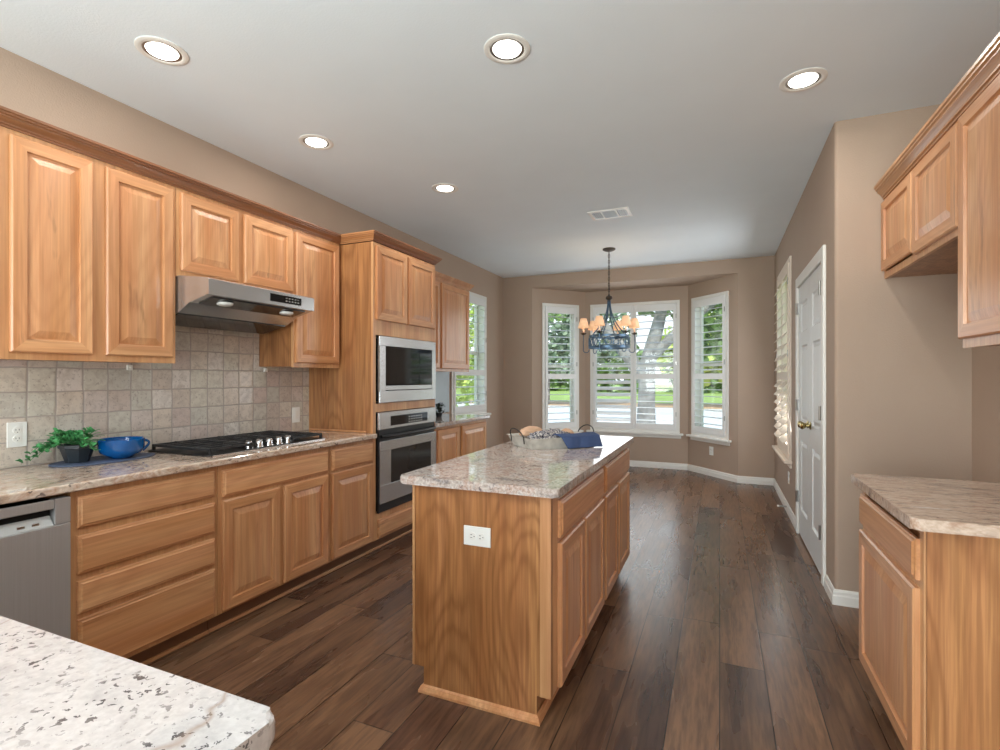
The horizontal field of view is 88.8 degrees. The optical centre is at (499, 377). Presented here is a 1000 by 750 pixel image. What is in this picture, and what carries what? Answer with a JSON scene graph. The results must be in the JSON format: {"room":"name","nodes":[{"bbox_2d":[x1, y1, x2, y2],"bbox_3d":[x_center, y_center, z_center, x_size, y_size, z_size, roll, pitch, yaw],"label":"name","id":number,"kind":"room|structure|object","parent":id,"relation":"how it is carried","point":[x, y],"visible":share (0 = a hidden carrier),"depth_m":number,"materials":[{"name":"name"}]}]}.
{"room":"kitchen","nodes":[
{"label":"kitchen","id":0,"kind":"room"},
{"bbox_2d":[0,47,502,468],"bbox_3d":[-2.046,-0.087,3.192,0.160,2.885,10.570,0,0,23],"label":"wall","id":1,"kind":"structure","parent":0,"point":[29,88],"depth_m":3.30,"materials":[{"name":"beige paint"}]},
{"bbox_2d":[0,126,174,363],"bbox_3d":[-2.059,-0.558,2.510,0.344,0.964,0.741,0,0,23],"label":"upper cabinet","id":2,"kind":"object","parent":1,"relation":"attached to","point":[87,244],"visible":1,"depth_m":2.36,"materials":[{"name":"brown wood"}]},
{"bbox_2d":[0,105,473,290],"bbox_3d":[-1.196,-1.067,4.088,0.683,0.074,4.367,0,0,23],"label":"crown molding","id":3,"kind":"structure","parent":2,"relation":"on","point":[11,119],"depth_m":2.83,"materials":[{"name":"brown wood"}]},
{"bbox_2d":[0,326,308,468],"bbox_3d":[-2.080,-0.067,2.896,0.010,0.984,2.693,0,0,23],"label":"tile backsplash","id":4,"kind":"structure","parent":1,"relation":"attached to","point":[216,385],"depth_m":3.04,"materials":[{"name":"tile"}]},
{"bbox_2d":[7,422,26,447],"bbox_3d":[-2.278,0.270,2.411,0.009,0.118,0.075,0,0,23],"label":"wall outlet","id":5,"kind":"object","parent":4,"relation":"attached to","point":[16,431],"visible":1,"depth_m":2.41,"materials":[{"name":"plastic"}]},
{"bbox_2d":[13,427,21,433],"bbox_3d":[-2.276,0.250,2.410,0.003,0.033,0.033,0,0,23],"label":"socket","id":6,"kind":"object","parent":5,"relation":"attached to","point":[16,430],"depth_m":2.41,"materials":[{"name":"white paint"}]},
{"bbox_2d":[13,435,21,441],"bbox_3d":[-2.276,0.290,2.410,0.003,0.033,0.033,0,0,23],"label":"socket","id":7,"kind":"object","parent":5,"relation":"attached to","point":[16,438],"depth_m":2.41,"materials":[{"name":"white paint"}]},
{"bbox_2d":[126,365,132,369],"bbox_3d":[-2.076,-0.055,2.868,0.020,0.030,0.030,0,0,23],"label":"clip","id":8,"kind":"object","parent":4,"relation":"attached to","point":[128,367],"visible":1,"depth_m":2.86,"materials":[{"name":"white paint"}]},
{"bbox_2d":[292,407,299,422],"bbox_3d":[-1.595,0.293,4.000,0.009,0.118,0.075,0,0,23],"label":"light switch","id":9,"kind":"object","parent":4,"relation":"attached to","point":[295,410],"visible":1,"depth_m":3.99,"materials":[{"name":"plastic"}]},
{"bbox_2d":[175,187,292,293],"bbox_3d":[-1.747,-0.797,3.235,0.344,0.486,0.831,0,0,23],"label":"upper cabinet","id":10,"kind":"object","parent":1,"relation":"attached to","point":[214,239],"visible":0.72,"depth_m":3.09,"materials":[{"name":"brown wood"}]},
{"bbox_2d":[175,275,313,333],"bbox_3d":[-1.646,-0.430,3.161,0.570,0.255,0.764,0,0,23],"label":"range hood","id":11,"kind":"object","parent":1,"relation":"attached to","point":[200,302],"visible":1,"depth_m":3.00,"materials":[{"name":"metal"}]},
{"bbox_2d":[259,228,338,367],"bbox_3d":[-1.489,-0.555,3.837,0.344,0.969,0.473,0,0,23],"label":"upper cabinet","id":12,"kind":"object","parent":1,"relation":"attached to","point":[311,340],"visible":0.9,"depth_m":3.70,"materials":[{"name":"brown wood"}]},
{"bbox_2d":[435,372,448,412],"bbox_3d":[-0.906,0.178,5.630,0.008,0.494,1.412,0,0,23],"label":"backsplash panel","id":13,"kind":"object","parent":1,"relation":"attached to","point":[442,378],"visible":0.21,"depth_m":6.12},
{"bbox_2d":[435,279,468,371],"bbox_3d":[-0.767,-0.547,5.515,0.344,0.966,1.309,0,0,23],"label":"upper cabinet","id":14,"kind":"object","parent":1,"relation":"attached to","point":[451,301],"visible":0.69,"depth_m":5.63,"materials":[{"name":"brown wood"}]},
{"bbox_2d":[451,291,490,414],"bbox_3d":[-0.449,-0.280,6.817,0.230,1.720,1.130,0,0,23],"label":"window","id":15,"kind":"structure","parent":1,"relation":"in","point":[478,355],"depth_m":7.25,"materials":[{"name":"white paint"}]},
{"bbox_2d":[454,295,485,413],"bbox_3d":[-0.396,-0.318,6.797,0.084,1.549,0.937,0,0,23],"label":"plantation shutter","id":16,"kind":"object","parent":15,"relation":"attached to","point":[472,299],"visible":0.68,"depth_m":6.94,"materials":[{"name":"white paint"}]},
{"bbox_2d":[0,0,999,277],"bbox_3d":[0.014,-1.605,2.296,4.652,0.150,10.550,0,0,23],"label":"ceiling","id":17,"kind":"structure","parent":0,"point":[676,114],"depth_m":2.73,"materials":[{"name":"white paint"}]},
{"bbox_2d":[134,36,188,65],"bbox_3d":[-1.583,-1.524,2.395,0.216,0.010,0.216,0,0,23],"label":"recessed light","id":18,"kind":"object","parent":17,"relation":"in","point":[160,50],"visible":1,"depth_m":2.38,"materials":[{"name":"white paint"}]},
{"bbox_2d":[298,134,333,149],"bbox_3d":[-1.195,-1.524,3.322,0.216,0.010,0.216,0,0,23],"label":"recessed light","id":19,"kind":"object","parent":17,"relation":"in","point":[317,142],"visible":1,"depth_m":3.31,"materials":[{"name":"white paint"}]},
{"bbox_2d":[432,183,457,192],"bbox_3d":[-0.445,-1.524,4.131,0.216,0.010,0.216,0,0,23],"label":"recessed light","id":20,"kind":"object","parent":17,"relation":"in","point":[441,187],"visible":1,"depth_m":4.11,"materials":[{"name":"white paint"}]},
{"bbox_2d":[484,34,529,63],"bbox_3d":[0.033,-1.524,2.381,0.216,0.010,0.216,0,0,23],"label":"recessed light","id":21,"kind":"object","parent":17,"relation":"in","point":[508,48],"visible":1,"depth_m":2.37,"materials":[{"name":"white paint"}]},
{"bbox_2d":[578,247,639,353],"bbox_3d":[1.298,-0.910,6.082,0.696,1.239,0.723,0,0,23],"label":"chandelier","id":22,"kind":"object","parent":17,"relation":"hanging from","point":[599,321],"visible":1,"depth_m":6.04,"materials":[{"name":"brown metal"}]},
{"bbox_2d":[587,207,632,220],"bbox_3d":[1.028,-1.525,4.772,0.370,0.009,0.260,0,0,23],"label":"ceiling vent","id":23,"kind":"object","parent":17,"relation":"in","point":[624,211],"visible":1,"depth_m":4.76,"materials":[{"name":"white metal"}]},
{"bbox_2d":[779,67,827,91],"bbox_3d":[1.559,-1.524,2.628,0.216,0.010,0.216,0,0,23],"label":"recessed light","id":24,"kind":"object","parent":17,"relation":"in","point":[804,79],"visible":1,"depth_m":2.62,"materials":[{"name":"white paint"}]},
{"bbox_2d":[147,466,903,749],"bbox_3d":[0.165,1.405,2.648,4.652,0.100,11.316,0,0,23],"label":"floor","id":25,"kind":"structure","parent":0,"point":[719,628],"depth_m":2.46,"materials":[{"name":"brown wood"}]},
{"bbox_2d":[0,496,70,638],"bbox_3d":[-2.110,0.917,1.899,0.574,0.876,0.598,0,0,23],"label":"dishwasher","id":26,"kind":"object","parent":25,"relation":"on","point":[35,534],"visible":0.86,"depth_m":1.97,"materials":[{"name":"metal"}]},
{"bbox_2d":[42,467,216,664],"bbox_3d":[-1.896,0.908,2.498,0.654,0.894,0.661,0,0,23],"label":"base cabinet","id":27,"kind":"object","parent":25,"relation":"on","point":[144,552],"visible":0.68,"depth_m":2.33,"materials":[{"name":"brown wood"}]},
{"bbox_2d":[207,447,328,632],"bbox_3d":[-1.601,0.908,3.184,0.654,0.894,0.829,0,0,23],"label":"base cabinet","id":28,"kind":"object","parent":25,"relation":"on","point":[273,512],"visible":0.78,"depth_m":2.98,"materials":[{"name":"brown wood"}]},
{"bbox_2d":[0,430,376,504],"bbox_3d":[-1.773,0.443,2.764,0.676,0.036,2.693,0,0,23],"label":"countertop","id":29,"kind":"structure","parent":28,"relation":"on","point":[17,484],"depth_m":2.37,"materials":[{"name":"beige stone"}]},
{"bbox_2d":[48,452,154,466],"bbox_3d":[-2.028,0.422,2.626,0.290,0.006,0.470,0,0,23],"label":"serving plate","id":30,"kind":"object","parent":29,"relation":"on","point":[96,460],"visible":0.8,"depth_m":2.55,"materials":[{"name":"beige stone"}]},
{"bbox_2d":[15,427,105,462],"bbox_3d":[-2.115,0.330,2.477,0.341,0.177,0.268,0,0,-35],"label":"potted plant","id":31,"kind":"object","parent":30,"relation":"on","point":[80,451],"visible":0.98,"depth_m":2.48,"materials":[{"name":"green plant"}]},
{"bbox_2d":[96,436,149,458],"bbox_3d":[-1.974,0.368,2.664,0.206,0.100,0.206,0,0,-16],"label":"bowl","id":32,"kind":"object","parent":30,"relation":"on","point":[126,446],"visible":0.98,"depth_m":2.61,"materials":[{"name":"blue ceramic"}]},
{"bbox_2d":[148,430,324,456],"bbox_3d":[-1.609,0.399,3.225,0.526,0.052,0.885,0,0,23],"label":"gas cooktop","id":33,"kind":"object","parent":29,"relation":"in","point":[237,443],"visible":1,"depth_m":3.06,"materials":[{"name":"black metal"}]},
{"bbox_2d":[320,439,372,576],"bbox_3d":[-1.343,0.908,3.784,0.654,0.894,0.473,0,0,23],"label":"base cabinet","id":34,"kind":"object","parent":25,"relation":"on","point":[350,464],"visible":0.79,"depth_m":3.63,"materials":[{"name":"brown wood"}]},
{"bbox_2d":[309,241,434,553],"bbox_3d":[-1.069,0.160,4.420,0.654,2.390,0.937,0,0,23],"label":"tall cabinet","id":35,"kind":"object","parent":25,"relation":"on","point":[384,291],"visible":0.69,"depth_m":4.00,"materials":[{"name":"brown wood"}]},
{"bbox_2d":[376,407,435,513],"bbox_3d":[-0.974,0.658,4.399,0.576,0.773,0.854,0,0,23],"label":"wall oven","id":36,"kind":"object","parent":35,"relation":"in","point":[406,438],"visible":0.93,"depth_m":4.17,"materials":[{"name":"metal"}]},
{"bbox_2d":[376,336,435,402],"bbox_3d":[-0.973,-0.062,4.408,0.470,0.520,0.842,0,0,23],"label":"microwave oven","id":37,"kind":"object","parent":35,"relation":"in","point":[405,368],"visible":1,"depth_m":4.24,"materials":[{"name":"metal"}]},
{"bbox_2d":[435,419,486,463],"bbox_3d":[-0.661,0.908,5.369,0.654,0.894,1.124,0,0,23],"label":"base cabinet","id":38,"kind":"object","parent":25,"relation":"on","point":[457,440],"visible":0.15,"depth_m":5.19,"materials":[{"name":"brown wood"}]},
{"bbox_2d":[435,414,489,426],"bbox_3d":[-0.649,0.443,5.378,0.676,0.036,1.154,0,0,23],"label":"countertop","id":39,"kind":"structure","parent":38,"relation":"on","point":[446,419],"depth_m":5.28,"materials":[{"name":"grey stone"}]},
{"bbox_2d":[436,402,445,416],"bbox_3d":[-0.651,0.346,5.505,0.177,0.157,0.128,0,0,2],"label":"plant","id":40,"kind":"object","parent":39,"relation":"on","point":[439,413],"visible":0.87,"depth_m":5.48,"materials":[{"name":"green plant"}]},
{"bbox_2d":[412,447,629,726],"bbox_3d":[0.274,0.908,2.930,0.649,0.894,1.836,0,0,23],"label":"kitchen island","id":41,"kind":"object","parent":25,"relation":"on","point":[499,629],"visible":0.72,"depth_m":2.12,"materials":[{"name":"brown wood"}]},
{"bbox_2d":[464,525,490,547],"bbox_3d":[-0.095,0.655,2.104,0.122,0.080,0.009,0,0,23],"label":"wall outlet","id":42,"kind":"object","parent":41,"relation":"attached to","point":[473,535],"visible":1,"depth_m":2.10,"materials":[{"name":"plastic"}]},
{"bbox_2d":[469,532,475,539],"bbox_3d":[-0.114,0.655,2.109,0.033,0.033,0.003,0,0,23],"label":"socket","id":43,"kind":"object","parent":42,"relation":"attached to","point":[472,535],"depth_m":2.11,"materials":[{"name":"white paint"}]},
{"bbox_2d":[477,533,484,540],"bbox_3d":[-0.077,0.655,2.094,0.033,0.033,0.003,0,0,23],"label":"socket","id":44,"kind":"object","parent":42,"relation":"attached to","point":[480,536],"depth_m":2.09,"materials":[{"name":"white paint"}]},
{"bbox_2d":[400,435,633,498],"bbox_3d":[0.259,0.443,2.937,0.720,0.036,1.869,0,0,23],"label":"island countertop","id":45,"kind":"structure","parent":41,"relation":"on","point":[505,468],"depth_m":2.36,"materials":[{"name":"grey stone"}]},
{"bbox_2d":[508,424,593,449],"bbox_3d":[0.328,0.364,3.199,0.541,0.120,0.326,0,0,-25],"label":"metal tray","id":46,"kind":"object","parent":45,"relation":"on","point":[523,441],"visible":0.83,"depth_m":3.04,"materials":[{"name":"silver metal"}]},
{"bbox_2d":[519,426,542,435],"bbox_3d":[0.201,0.337,3.237,0.183,0.061,0.093,0,0,-36],"label":"bread loaf","id":47,"kind":"object","parent":46,"relation":"in","point":[525,431],"visible":0.59,"depth_m":3.19,"materials":[{"name":"beige food"}]},
{"bbox_2d":[527,428,568,438],"bbox_3d":[0.310,0.365,3.136,0.332,0.102,0.169,0,0,-25],"label":"kitchen towel","id":48,"kind":"object","parent":46,"relation":"in","point":[544,434],"visible":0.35,"depth_m":3.08,"materials":[{"name":"fabric"}]},
{"bbox_2d":[561,428,573,432],"bbox_3d":[0.433,0.362,3.296,0.103,0.069,0.095,0,0,-25],"label":"bread roll","id":49,"kind":"object","parent":46,"relation":"in","point":[565,429],"visible":0.3,"depth_m":3.27,"materials":[{"name":"beige food"}]},
{"bbox_2d":[553,432,602,448],"bbox_3d":[0.474,0.381,3.099,0.290,0.080,0.103,0,0,-25],"label":"napkin","id":50,"kind":"object","parent":46,"relation":"on","point":[584,439],"visible":1,"depth_m":3.08,"materials":[{"name":"blue fabric"}]},
{"bbox_2d":[859,492,999,749],"bbox_3d":[1.761,0.908,1.779,0.708,0.894,0.740,0,0,23],"label":"base cabinet","id":51,"kind":"object","parent":25,"relation":"on","point":[929,602],"visible":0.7,"depth_m":1.56,"materials":[{"name":"brown wood"}]},
{"bbox_2d":[851,473,999,538],"bbox_3d":[1.737,0.443,1.760,0.738,0.036,0.795,0,0,23],"label":"countertop","id":52,"kind":"structure","parent":51,"relation":"on","point":[947,506],"depth_m":1.75,"materials":[{"name":"beige stone"}]},
{"bbox_3d":[-1.312,0.908,0.683,1.830,0.893,0.699,0,0,23],"label":"cabinet","id":53,"kind":"object","parent":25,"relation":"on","visible":0},
{"bbox_2d":[0,616,274,749],"bbox_3d":[-1.602,0.443,0.791,2.548,0.036,0.788,0,0,23],"label":"countertop","id":54,"kind":"structure","parent":53,"relation":"on","point":[57,692],"depth_m":0.66,"materials":[{"name":"white stone"}]},
{"bbox_2d":[532,288,584,431],"bbox_3d":[0.883,0.005,7.955,0.955,2.700,0.160,0,0,-24],"label":"wall","id":55,"kind":"structure","parent":0,"point":[539,296],"depth_m":7.75,"materials":[{"name":"beige paint"}]},
{"bbox_2d":[542,303,582,431],"bbox_3d":[0.916,-0.115,7.932,0.753,2.030,0.230,0,0,-24],"label":"window","id":56,"kind":"structure","parent":55,"relation":"in","point":[571,367],"depth_m":8.00,"materials":[{"name":"white paint"}]},
{"bbox_2d":[545,306,576,428],"bbox_3d":[0.943,-0.152,7.881,0.560,1.859,0.084,0,0,-24],"label":"plantation shutter","id":57,"kind":"object","parent":56,"relation":"attached to","point":[548,309],"visible":1,"depth_m":7.86,"materials":[{"name":"white paint"}]},
{"bbox_2d":[548,276,723,291],"bbox_3d":[1.978,-1.395,7.610,2.810,0.100,0.766,0,0,23],"label":"ceiling","id":58,"kind":"structure","parent":0,"point":[689,281],"depth_m":7.48,"materials":[{"name":"beige paint"}]},
{"bbox_2d":[585,286,687,463],"bbox_3d":[2.082,0.005,7.852,1.524,2.700,0.160,0,0,23],"label":"wall","id":59,"kind":"structure","parent":0,"point":[669,450],"depth_m":7.65,"materials":[{"name":"beige paint"}]},
{"bbox_2d":[586,300,682,438],"bbox_3d":[2.053,-0.120,7.827,1.430,2.040,0.230,0,0,23],"label":"window","id":60,"kind":"structure","parent":59,"relation":"in","point":[655,433],"depth_m":7.72,"materials":[{"name":"white paint"}]},
{"bbox_2d":[593,306,632,428],"bbox_3d":[1.744,-0.158,7.897,0.620,1.869,0.083,0,0,23],"label":"plantation shutter","id":61,"kind":"object","parent":60,"relation":"attached to","point":[617,309],"visible":0.9,"depth_m":7.88,"materials":[{"name":"white paint"}]},
{"bbox_2d":[633,303,675,429],"bbox_3d":[2.317,-0.158,7.651,0.620,1.869,0.084,0,0,23],"label":"plantation shutter","id":62,"kind":"object","parent":60,"relation":"attached to","point":[672,306],"visible":0.99,"depth_m":7.62,"materials":[{"name":"white paint"}]},
{"bbox_2d":[503,255,774,477],"bbox_3d":[1.780,-0.087,7.213,3.693,2.885,0.160,0,0,23],"label":"wall","id":63,"kind":"structure","parent":0,"point":[756,275],"depth_m":6.57,"materials":[{"name":"beige paint"}]},
{"bbox_2d":[630,460,773,484],"bbox_3d":[2.099,1.310,7.365,3.226,0.090,0.722,0,0,23],"label":"baseboard","id":64,"kind":"structure","parent":63,"relation":"attached to","point":[726,476],"depth_m":7.10,"materials":[{"name":"white paint"}]},
{"bbox_2d":[688,273,737,475],"bbox_3d":[2.982,0.005,7.052,0.160,2.700,0.955,0,0,-19],"label":"wall","id":65,"kind":"structure","parent":0,"point":[724,458],"depth_m":6.76,"materials":[{"name":"beige paint"}]},
{"bbox_2d":[686,291,731,445],"bbox_3d":[2.939,-0.120,7.072,0.230,2.040,0.810,0,0,-19],"label":"window","id":66,"kind":"structure","parent":65,"relation":"in","point":[704,437],"depth_m":7.33,"materials":[{"name":"white paint"}]},
{"bbox_2d":[693,295,724,435],"bbox_3d":[2.886,-0.158,7.050,0.084,1.869,0.617,0,0,-19],"label":"plantation shutter","id":67,"kind":"object","parent":66,"relation":"attached to","point":[719,299],"visible":1,"depth_m":7.01,"materials":[{"name":"white paint"}]},
{"bbox_2d":[709,446,712,454],"bbox_3d":[2.903,1.010,7.022,0.009,0.118,0.075,0,0,-19],"label":"wall outlet","id":68,"kind":"object","parent":65,"relation":"attached to","point":[710,447],"visible":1,"depth_m":7.03,"materials":[{"name":"plastic"}]},
{"bbox_2d":[775,125,833,585],"bbox_3d":[2.802,-0.087,4.713,0.160,2.885,3.628,0,0,23],"label":"wall","id":69,"kind":"structure","parent":0,"point":[810,227],"depth_m":3.46,"materials":[{"name":"beige paint"}]},
{"bbox_2d":[772,256,791,468],"bbox_3d":[3.056,-0.147,5.391,0.230,2.035,1.240,0,0,23],"label":"window","id":70,"kind":"structure","parent":69,"relation":"in","point":[786,459],"depth_m":4.90,"materials":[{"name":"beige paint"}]},
{"bbox_2d":[774,273,781,446],"bbox_3d":[3.091,-0.185,5.664,0.066,1.864,0.525,0,0,23],"label":"plantation shutter","id":71,"kind":"object","parent":70,"relation":"attached to","point":[778,434],"visible":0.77,"depth_m":5.71,"materials":[{"name":"beige paint"}]},
{"bbox_2d":[778,262,788,454],"bbox_3d":[2.882,-0.185,5.179,0.066,1.864,0.525,0,0,23],"label":"plantation shutter","id":72,"kind":"object","parent":70,"relation":"attached to","point":[784,438],"visible":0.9,"depth_m":5.12,"materials":[{"name":"beige paint"}]},
{"bbox_2d":[773,478,794,527],"bbox_3d":[3.026,1.310,5.456,0.016,0.090,2.085,0,0,23],"label":"baseboard","id":73,"kind":"structure","parent":69,"relation":"attached to","point":[788,509],"depth_m":5.29,"materials":[{"name":"white paint"}]},
{"bbox_2d":[795,245,825,586],"bbox_3d":[2.403,0.247,3.881,0.236,2.215,1.300,0,0,23],"label":"door","id":74,"kind":"structure","parent":69,"relation":"in","point":[810,285],"depth_m":3.81,"materials":[{"name":"white paint"}]},
{"bbox_2d":[834,104,971,591],"bbox_3d":[2.402,-0.087,2.973,0.799,2.885,0.160,0,0,23],"label":"wall","id":75,"kind":"structure","parent":0,"point":[919,370],"depth_m":2.97,"materials":[{"name":"beige paint"}]},
{"bbox_2d":[824,574,858,607],"bbox_3d":[2.335,1.310,3.039,0.655,0.090,0.261,0,0,23],"label":"baseboard","id":76,"kind":"structure","parent":75,"relation":"attached to","point":[839,597],"depth_m":3.04,"materials":[{"name":"white paint"}]},
{"bbox_2d":[972,346,999,482],"bbox_3d":[1.329,-0.087,-0.332,0.160,2.885,6.760,0,0,23],"label":"wall","id":77,"kind":"structure","parent":0,"point":[986,359],"depth_m":2.65,"materials":[{"name":"beige paint"}]},
{"bbox_2d":[881,121,957,278],"bbox_3d":[2.192,-0.799,2.408,0.412,0.461,1.036,0,0,23],"label":"upper cabinet","id":78,"kind":"object","parent":77,"relation":"attached to","point":[919,217],"visible":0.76,"depth_m":2.39,"materials":[{"name":"brown wood"}]},
{"bbox_2d":[874,32,999,199],"bbox_3d":[1.988,-1.071,1.974,0.442,0.080,1.998,0,0,23],"label":"crown molding","id":79,"kind":"structure","parent":78,"relation":"on","point":[986,68],"depth_m":2.08,"materials":[{"name":"brown wood"}]},
{"bbox_2d":[958,74,999,347],"bbox_3d":[1.800,-0.572,1.495,0.412,0.916,0.949,0,0,23],"label":"upper cabinet","id":80,"kind":"object","parent":77,"relation":"attached to","point":[979,125],"visible":1,"depth_m":1.84,"materials":[{"name":"brown wood"}]},
{"label":"outside","id":81,"kind":"structure","parent":0,"visible":0},
{"bbox_2d":[469,400,721,408],"bbox_3d":[21.628,1.730,24.990,100.000,0.150,5.000,0,0,23],"label":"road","id":82,"kind":"structure","parent":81,"point":[559,403],"depth_m":31.21,"materials":[{"name":"grey asphalt"}]},
{"bbox_2d":[469,306,637,403],"bbox_3d":[2.957,-2.164,31.960,11.042,7.651,6.161,0,0,23],"label":"tree","id":83,"kind":"object","parent":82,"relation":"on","point":[565,326],"visible":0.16,"depth_m":30.22,"materials":[{"name":"green plant"}]},
{"bbox_2d":[656,309,721,386],"bbox_3d":[13.617,-1.691,28.145,9.945,6.691,5.971,0,0,14],"label":"tree","id":84,"kind":"object","parent":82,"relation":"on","point":[669,352],"visible":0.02,"depth_m":29.02,"materials":[{"name":"green plant"}]},
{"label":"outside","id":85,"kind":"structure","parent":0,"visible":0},
{"bbox_2d":[457,403,721,428],"bbox_3d":[14.034,1.730,14.921,66.000,0.150,19.500,0,0,23],"label":"driveway","id":86,"kind":"structure","parent":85,"point":[555,409],"depth_m":22.20,"materials":[{"name":"white concrete"}]},
{"bbox_2d":[456,303,473,406],"bbox_3d":[-2.462,-0.790,13.407,5.177,4.906,4.489,0,0,-11],"label":"tree","id":87,"kind":"object","parent":86,"relation":"on","point":[471,383],"visible":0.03,"depth_m":14.48,"materials":[{"name":"green plant"}]},
{"bbox_2d":[548,303,721,423],"bbox_3d":[3.697,-1.693,13.102,7.348,6.706,3.504,0,0,18],"label":"shade tree","id":88,"kind":"object","parent":86,"relation":"on","point":[714,327],"visible":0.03,"depth_m":12.46,"materials":[{"name":"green plant"}]},
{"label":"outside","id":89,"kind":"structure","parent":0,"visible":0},
{"bbox_2d":[456,384,721,403],"bbox_3d":[21.722,1.760,50.529,180.000,0.150,150.000,0,0,23],"label":"lawn","id":90,"kind":"structure","parent":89,"point":[658,392],"depth_m":45.09,"materials":[{"name":"green plant"}]},
{"bbox_2d":[456,355,473,389],"bbox_3d":[-2.574,-0.475,71.161,8.201,8.581,8.658,0,0,23],"label":"tree","id":91,"kind":"object","parent":90,"relation":"on","point":[470,356],"visible":0.04,"depth_m":69.23,"materials":[{"name":"green plant"}]},
{"bbox_2d":[550,352,569,390],"bbox_3d":[5.921,0.035,66.793,8.937,8.772,8.852,0,0,-2],"label":"tree","id":92,"kind":"object","parent":90,"relation":"on","point":[556,383],"visible":0.07,"depth_m":64.56,"materials":[{"name":"green plant"}]},
{"bbox_2d":[597,334,642,391],"bbox_3d":[13.894,-0.965,60.535,8.454,8.606,8.193,0,0,-40],"label":"tree","id":93,"kind":"object","parent":90,"relation":"on","point":[639,353],"visible":0.2,"depth_m":58.39,"materials":[{"name":"green plant"}]},
{"bbox_2d":[658,353,721,393],"bbox_3d":[22.614,-0.542,57.158,9.458,9.822,9.350,0,0,-1],"label":"tree","id":94,"kind":"object","parent":90,"relation":"on","point":[717,385],"visible":0.04,"depth_m":55.24,"materials":[{"name":"green plant"}]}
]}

